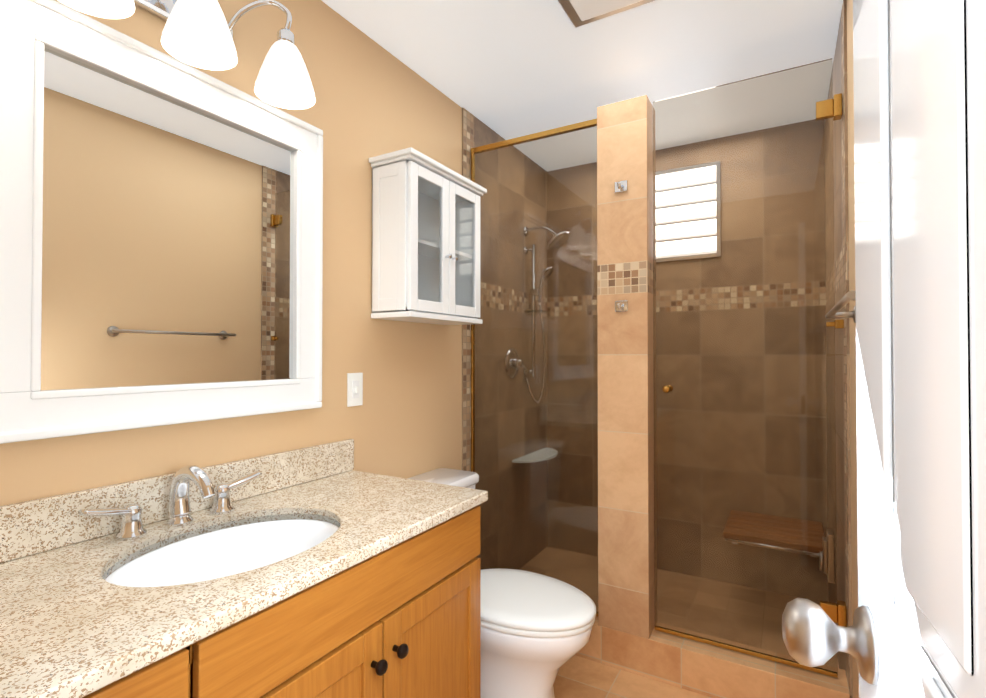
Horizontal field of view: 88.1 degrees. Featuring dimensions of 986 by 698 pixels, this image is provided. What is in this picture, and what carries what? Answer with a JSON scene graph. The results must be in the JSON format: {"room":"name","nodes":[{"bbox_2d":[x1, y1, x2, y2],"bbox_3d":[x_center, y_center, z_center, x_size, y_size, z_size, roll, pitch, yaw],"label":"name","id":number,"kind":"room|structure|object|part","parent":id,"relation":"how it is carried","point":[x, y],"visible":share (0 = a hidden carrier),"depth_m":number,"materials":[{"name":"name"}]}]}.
{"room":"bathroom","nodes":[
{"label":"bathroom","id":0,"kind":"room"},
{"bbox_2d":[0,0,461,505],"bbox_3d":[-0.478,0.057,1.956,0.100,2.440,3.330,0,-1,30],"label":"wall","id":1,"kind":"structure","parent":0,"point":[373,98],"depth_m":1.78,"materials":[{"name":"brown paint"}]},
{"bbox_2d":[0,0,322,443],"bbox_3d":[-0.771,-0.266,1.313,0.034,0.905,0.816,0,-1,30],"label":"framed mirror","id":2,"kind":"object","parent":1,"relation":"attached to","point":[161,238],"visible":1,"depth_m":1.21,"materials":[{"name":"white mirror"}]},
{"bbox_3d":[-0.780,-0.266,1.319,0.008,0.721,0.632,0,-1,30],"label":"glass","id":3,"kind":"part","parent":2,"relation":"part of","materials":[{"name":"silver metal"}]},
{"bbox_2d":[0,439,354,562],"bbox_3d":[-0.849,0.363,1.181,0.019,0.108,1.416,0,-1,30],"label":"backsplash","id":4,"kind":"structure","parent":1,"relation":"attached to","point":[29,527],"depth_m":1.15,"materials":[{"name":"beige stone"}]},
{"bbox_2d":[58,0,315,109],"bbox_3d":[-0.719,-0.844,1.241,0.204,0.261,0.630,0,-1,30],"label":"sconce","id":5,"kind":"object","parent":1,"relation":"attached to","point":[197,33],"visible":1,"depth_m":1.28,"materials":[{"name":"white glass"}]},
{"bbox_3d":[-0.818,-0.788,1.026,0.160,0.144,0.160,0,-1,30],"label":"lamp shade","id":6,"kind":"part","parent":5,"relation":"part of","materials":[{"name":"white glass"}]},
{"bbox_3d":[-0.703,-0.786,1.225,0.160,0.144,0.160,0,-1,30],"label":"lamp shade","id":7,"kind":"part","parent":5,"relation":"part of","materials":[{"name":"white glass"}]},
{"bbox_3d":[-0.649,-0.909,1.405,0.122,0.127,0.137,0,-1,30],"label":"arm","id":8,"kind":"part","parent":5,"relation":"part of"},
{"bbox_3d":[-0.583,-0.783,1.433,0.160,0.144,0.160,0,-1,30],"label":"lamp shade","id":9,"kind":"part","parent":5,"relation":"part of","materials":[{"name":"white glass"}]},
{"bbox_2d":[277,28,294,44],"bbox_3d":[-0.583,-0.874,1.434,0.046,0.041,0.046,0,-1,30],"label":"socket","id":10,"kind":"object","parent":5,"relation":"attached to","point":[284,35],"depth_m":1.41,"materials":[{"name":"silver metal"}]},
{"bbox_2d":[347,373,362,406],"bbox_3d":[-0.488,0.144,1.818,0.016,0.118,0.072,0,-1,30],"label":"switch plate","id":11,"kind":"object","parent":1,"relation":"attached to","point":[354,389],"visible":1,"depth_m":1.81,"materials":[{"name":"white plastic"}]},
{"bbox_2d":[369,147,486,324],"bbox_3d":[-0.241,-0.409,2.061,0.208,0.595,0.526,0,-1,30],"label":"upper cabinet","id":12,"kind":"object","parent":1,"relation":"attached to","point":[425,239],"visible":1,"depth_m":1.94,"materials":[{"name":"white wood"}]},
{"bbox_3d":[-0.380,-0.406,1.858,0.157,0.535,0.004,0,-1,30],"label":"trim","id":13,"kind":"part","parent":12,"relation":"part of","materials":[{"name":"white wood"}]},
{"bbox_3d":[-0.241,-0.406,1.922,0.018,0.533,0.237,0,-1,30],"label":"door","id":14,"kind":"part","parent":12,"relation":"part of","materials":[{"name":"white wood"}]},
{"bbox_3d":[-0.241,-0.406,1.922,0.004,0.455,0.159,0,-1,30],"label":"pane","id":15,"kind":"part","parent":12,"relation":"part of","materials":[{"name":"glass"}]},
{"bbox_3d":[-0.121,-0.403,2.131,0.018,0.533,0.237,0,-1,30],"label":"door","id":16,"kind":"part","parent":12,"relation":"part of","materials":[{"name":"white wood"}]},
{"bbox_3d":[-0.121,-0.403,2.131,0.004,0.455,0.159,0,-1,30],"label":"pane","id":17,"kind":"part","parent":12,"relation":"part of","materials":[{"name":"glass"}]},
{"bbox_2d":[462,107,547,569],"bbox_3d":[0.102,0.053,2.855,0.008,2.410,0.994,0,-1,30],"label":"shower wall tile","id":18,"kind":"structure","parent":1,"relation":"attached to","point":[476,132],"depth_m":2.79,"materials":[{"name":"brown tile"}]},
{"bbox_2d":[505,348,526,377],"bbox_3d":[0.134,0.078,2.833,0.065,0.170,0.170,0,-1,30],"label":"shower valve","id":19,"kind":"object","parent":18,"relation":"attached to","point":[514,357],"depth_m":2.82,"materials":[{"name":"silver metal"}]},
{"bbox_3d":[0.112,0.078,2.845,0.016,0.170,0.170,0,-1,30],"label":"plate","id":20,"kind":"part","parent":19,"relation":"part of","materials":[{"name":"silver metal"}]},
{"bbox_2d":[523,226,570,402],"bbox_3d":[0.311,-0.201,2.930,0.284,1.045,0.158,0,-1,30],"label":"shower head","id":21,"kind":"object","parent":18,"relation":"attached to","point":[550,270],"depth_m":2.96,"materials":[{"name":"silver metal"}]},
{"bbox_3d":[0.251,-0.216,2.965,0.100,0.012,0.110,0,-1,30],"label":"soap dish","id":22,"kind":"part","parent":21,"relation":"part of","materials":[{"name":"clear glass"}]},
{"bbox_3d":[0.270,-0.686,2.960,0.187,0.056,0.018,0,-1,30],"label":"arm","id":23,"kind":"part","parent":21,"relation":"part of"},
{"bbox_2d":[512,447,557,462],"bbox_3d":[0.285,0.629,3.004,0.150,0.012,0.460,0,-1,30],"label":"shower shelf","id":24,"kind":"object","parent":1,"relation":"attached to","point":[542,457],"depth_m":2.95,"materials":[{"name":"white"}]},
{"bbox_2d":[322,0,842,170],"bbox_3d":[0.224,-1.218,1.568,1.720,0.100,3.330,0,-1,30],"label":"ceiling","id":25,"kind":"structure","parent":0,"point":[507,69],"depth_m":2.03,"materials":[{"name":"white paint"}]},
{"bbox_2d":[558,0,656,27],"bbox_3d":[0.345,-1.144,1.596,0.300,0.044,0.300,0,-1,30],"label":"fan","id":26,"kind":"object","parent":25,"relation":"attached to","point":[579,13],"visible":1,"depth_m":1.68,"materials":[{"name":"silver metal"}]},
{"bbox_2d":[554,655,711,697],"bbox_3d":[-0.024,1.317,1.105,1.720,0.100,2.336,0,-1,30],"label":"floor","id":27,"kind":"structure","parent":0,"point":[579,677],"depth_m":1.94,"materials":[{"name":"tile"}]},
{"bbox_2d":[68,499,487,697],"bbox_3d":[-0.607,0.856,1.029,0.586,0.818,1.403,0,-1,30],"label":"bathroom vanity","id":28,"kind":"object","parent":27,"relation":"on","point":[403,619],"depth_m":1.08,"materials":[{"name":"brown wood"}]},
{"bbox_3d":[-0.602,0.523,0.541,0.019,0.143,0.540,0,-1,30],"label":"drawer","id":29,"kind":"part","parent":28,"relation":"part of","materials":[{"name":"brown wood"}]},
{"bbox_2d":[0,471,487,697],"bbox_3d":[-0.612,0.430,1.044,0.567,0.030,1.416,0,-1,30],"label":"countertop","id":30,"kind":"structure","parent":28,"relation":"on","point":[65,627],"depth_m":0.88,"materials":[{"name":"beige stone"}]},
{"bbox_2d":[72,464,263,538],"bbox_3d":[-0.710,0.346,1.203,0.158,0.142,0.411,0,-1,30],"label":"faucet","id":31,"kind":"object","parent":30,"relation":"on","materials":[{"name":"silver metal"}]},
{"bbox_2d":[76,507,359,602],"bbox_3d":[-0.561,0.523,1.115,0.406,0.178,0.539,0,-1,30],"label":"sink","id":32,"kind":"object","parent":30,"relation":"in","point":[165,570],"depth_m":1.23,"materials":[{"name":"white ceramic"}]},
{"bbox_3d":[-0.357,0.879,0.962,0.019,0.538,0.413,0,-1,30],"label":"door","id":33,"kind":"part","parent":28,"relation":"part of","materials":[{"name":"brown wood"}]},
{"bbox_3d":[-0.247,0.687,1.102,0.034,0.031,0.031,0,-1,30],"label":"knob","id":34,"kind":"part","parent":28,"relation":"part of","materials":[{"name":"brown metal"}]},
{"bbox_3d":[-0.212,0.687,1.163,0.034,0.031,0.031,0,-1,30],"label":"knob","id":35,"kind":"part","parent":28,"relation":"part of","materials":[{"name":"brown metal"}]},
{"bbox_3d":[-0.147,0.883,1.326,0.019,0.538,0.415,0,-1,30],"label":"door","id":36,"kind":"part","parent":28,"relation":"part of","materials":[{"name":"brown wood"}]},
{"bbox_2d":[407,468,595,697],"bbox_3d":[-0.009,0.899,1.866,0.787,0.755,0.472,0,-1,30],"label":"toilet","id":37,"kind":"object","parent":27,"relation":"on","point":[536,629],"visible":0.4,"depth_m":1.69,"materials":[{"name":"white ceramic"}]},
{"bbox_3d":[-0.258,0.543,2.014,0.214,0.040,0.472,0,-1,30],"label":"tank lid","id":38,"kind":"part","parent":37,"relation":"part of","materials":[{"name":"white ceramic"}]},
{"bbox_3d":[0.063,1.094,1.822,0.597,0.363,0.372,0,-1,30],"label":"bowl","id":39,"kind":"part","parent":37,"relation":"part of","materials":[{"name":"white ceramic"}]},
{"bbox_3d":[0.094,0.902,1.807,0.540,0.019,0.380,0,-1,30],"label":"seat","id":40,"kind":"part","parent":37,"relation":"part of","materials":[{"name":"white plastic"}]},
{"bbox_3d":[0.096,0.875,1.806,0.544,0.032,0.384,0,-1,30],"label":"lid","id":41,"kind":"part","parent":37,"relation":"part of","materials":[{"name":"white plastic"}]},
{"bbox_2d":[519,546,838,667],"bbox_3d":[0.807,1.320,2.548,1.720,0.130,0.994,0,-1,30],"label":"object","id":42,"kind":"structure","parent":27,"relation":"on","point":[742,629],"depth_m":2.53,"materials":[{"name":"tile"}]},
{"bbox_2d":[575,607,850,697],"bbox_3d":[0.547,1.204,2.097,1.518,0.150,0.150,0,-1,30],"label":"shower curb","id":43,"kind":"object","parent":27,"relation":"on","point":[708,670],"visible":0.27,"depth_m":1.89,"materials":[{"name":"tile"}]},
{"bbox_2d":[471,118,597,615],"bbox_3d":[0.180,0.074,2.322,0.656,2.113,0.024,0,-1,30],"label":"glass","id":44,"kind":"object","parent":43,"relation":"on","point":[558,131],"visible":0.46,"depth_m":2.32,"materials":[{"name":"clear glass"}]},
{"bbox_2d":[597,95,656,638],"bbox_3d":[0.554,0.064,2.107,0.204,2.130,0.150,0,-1,30],"label":"tiled pillar","id":45,"kind":"structure","parent":43,"relation":"on","point":[627,442],"depth_m":2.04,"materials":[{"name":"beige tile"}]},
{"bbox_2d":[615,300,627,311],"bbox_3d":[0.505,-0.172,2.025,0.052,0.044,0.044,0,-1,30],"label":"hook","id":46,"kind":"object","parent":45,"relation":"attached to","point":[620,306],"depth_m":2.03,"materials":[{"name":"silver metal"}]},
{"bbox_3d":[0.514,-0.172,2.040,0.052,0.044,0.009,0,-1,30],"label":"plate","id":47,"kind":"part","parent":46,"relation":"part of","materials":[{"name":"silver metal"}]},
{"bbox_2d":[615,180,627,192],"bbox_3d":[0.505,-0.652,2.031,0.052,0.044,0.044,0,-1,30],"label":"hook","id":48,"kind":"object","parent":45,"relation":"attached to","point":[621,186],"depth_m":2.04,"materials":[{"name":"silver metal"}]},
{"bbox_3d":[0.514,-0.652,2.046,0.052,0.044,0.009,0,-1,30],"label":"plate","id":49,"kind":"part","parent":48,"relation":"part of","materials":[{"name":"silver metal"}]},
{"bbox_2d":[847,0,858,697],"bbox_3d":[0.926,0.047,1.148,0.100,2.440,3.330,0,-1,30],"label":"wall","id":50,"kind":"structure","parent":0,"point":[852,333],"depth_m":1.59,"materials":[{"name":"brown paint"}]},
{"bbox_2d":[824,0,852,697],"bbox_3d":[1.412,0.044,2.100,0.008,2.410,0.994,0,-1,30],"label":"shower wall tile","id":51,"kind":"structure","parent":50,"relation":"attached to","point":[840,359],"depth_m":1.87,"materials":[{"name":"brown tile"}]},
{"bbox_2d":[653,58,841,673],"bbox_3d":[0.922,0.051,1.895,0.634,2.110,0.044,0,-1,30],"label":"door glass","id":52,"kind":"object","parent":51,"relation":"attached to","point":[826,109],"visible":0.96,"depth_m":1.89,"materials":[{"name":"clear glass"}]},
{"bbox_2d":[662,385,669,392],"bbox_3d":[0.684,0.158,2.006,0.030,0.030,0.035,0,-1,30],"label":"handle","id":53,"kind":"object","parent":52,"relation":"attached to","point":[665,388],"visible":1,"depth_m":1.99,"materials":[{"name":"gold metal"}]},
{"bbox_2d":[655,626,837,677],"bbox_3d":[0.911,1.113,1.888,0.608,0.014,0.014,0,-1,30],"label":"rail","id":54,"kind":"object","parent":52,"relation":"attached to","point":[749,652],"visible":1,"depth_m":1.87,"materials":[{"name":"gold metal"}]},
{"bbox_2d":[820,600,846,626],"bbox_3d":[1.164,0.902,1.746,0.076,0.075,0.044,0,-1,30],"label":"bottom shower door glass hinge","id":55,"kind":"object","parent":52,"relation":"attached to","point":[836,612],"visible":0.77,"depth_m":1.73,"materials":[{"name":"gold metal"}]},
{"bbox_2d":[826,319,843,328],"bbox_3d":[1.175,-0.085,1.752,0.050,0.030,0.024,0,-1,30],"label":"door hinge","id":56,"kind":"object","parent":52,"relation":"attached to","point":[838,324],"visible":1,"depth_m":1.74,"materials":[{"name":"gold metal"}]},
{"bbox_2d":[723,510,834,582],"bbox_3d":[1.344,0.883,2.413,0.430,0.200,0.442,0,-1,30],"label":"shower seat","id":57,"kind":"object","parent":51,"relation":"attached to","point":[760,527],"depth_m":2.33,"materials":[{"name":"brown wood"}]},
{"bbox_2d":[825,290,855,322],"bbox_3d":[0.871,-0.102,1.233,0.076,0.052,0.620,0,-1,30],"label":"towel bar","id":58,"kind":"object","parent":50,"relation":"attached to","point":[847,298],"visible":0.38,"depth_m":1.30,"materials":[{"name":"grey metal"}]},
{"bbox_3d":[1.014,-0.099,1.474,0.068,0.018,0.018,0,-1,30],"label":"post","id":59,"kind":"part","parent":58,"relation":"part of","materials":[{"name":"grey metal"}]},
{"bbox_3d":[1.030,0.070,2.951,1.520,2.440,0.100,0,-1,30],"label":"wall","id":60,"kind":"structure","parent":0,"visible":0},
{"bbox_2d":[547,119,827,601],"bbox_3d":[1.003,0.054,2.905,1.504,2.410,0.008,0,-1,30],"label":"tiled wall","id":61,"kind":"structure","parent":60,"relation":"attached to","point":[766,452],"depth_m":2.75,"materials":[{"name":"brown tile"}]},
{"bbox_2d":[655,161,720,261],"bbox_3d":[0.996,-0.761,2.907,0.555,0.520,0.011,0,-1,30],"label":"shower window","id":62,"kind":"structure","parent":61,"relation":"attached to","point":[693,210],"depth_m":2.85,"materials":[{"name":"white glass"}]},
{"bbox_3d":[-0.582,0.035,0.153,1.520,2.440,0.100,0,-1,30],"label":"wall","id":63,"kind":"structure","parent":0,"visible":0},
{"bbox_2d":[853,0,985,697],"bbox_3d":[0.246,0.230,0.200,0.037,2.030,0.752,0,-1,26],"label":"door","id":64,"kind":"structure","parent":63,"relation":"in","point":[919,66],"depth_m":0.36,"materials":[{"name":"white wood"}]},
{"bbox_2d":[782,598,878,684],"bbox_3d":[0.383,0.287,0.486,0.187,0.068,0.068,0,-1,26],"label":"door knob","id":65,"kind":"object","parent":64,"relation":"attached to","point":[814,634],"depth_m":0.49,"materials":[{"name":"grey metal"}]}
]}

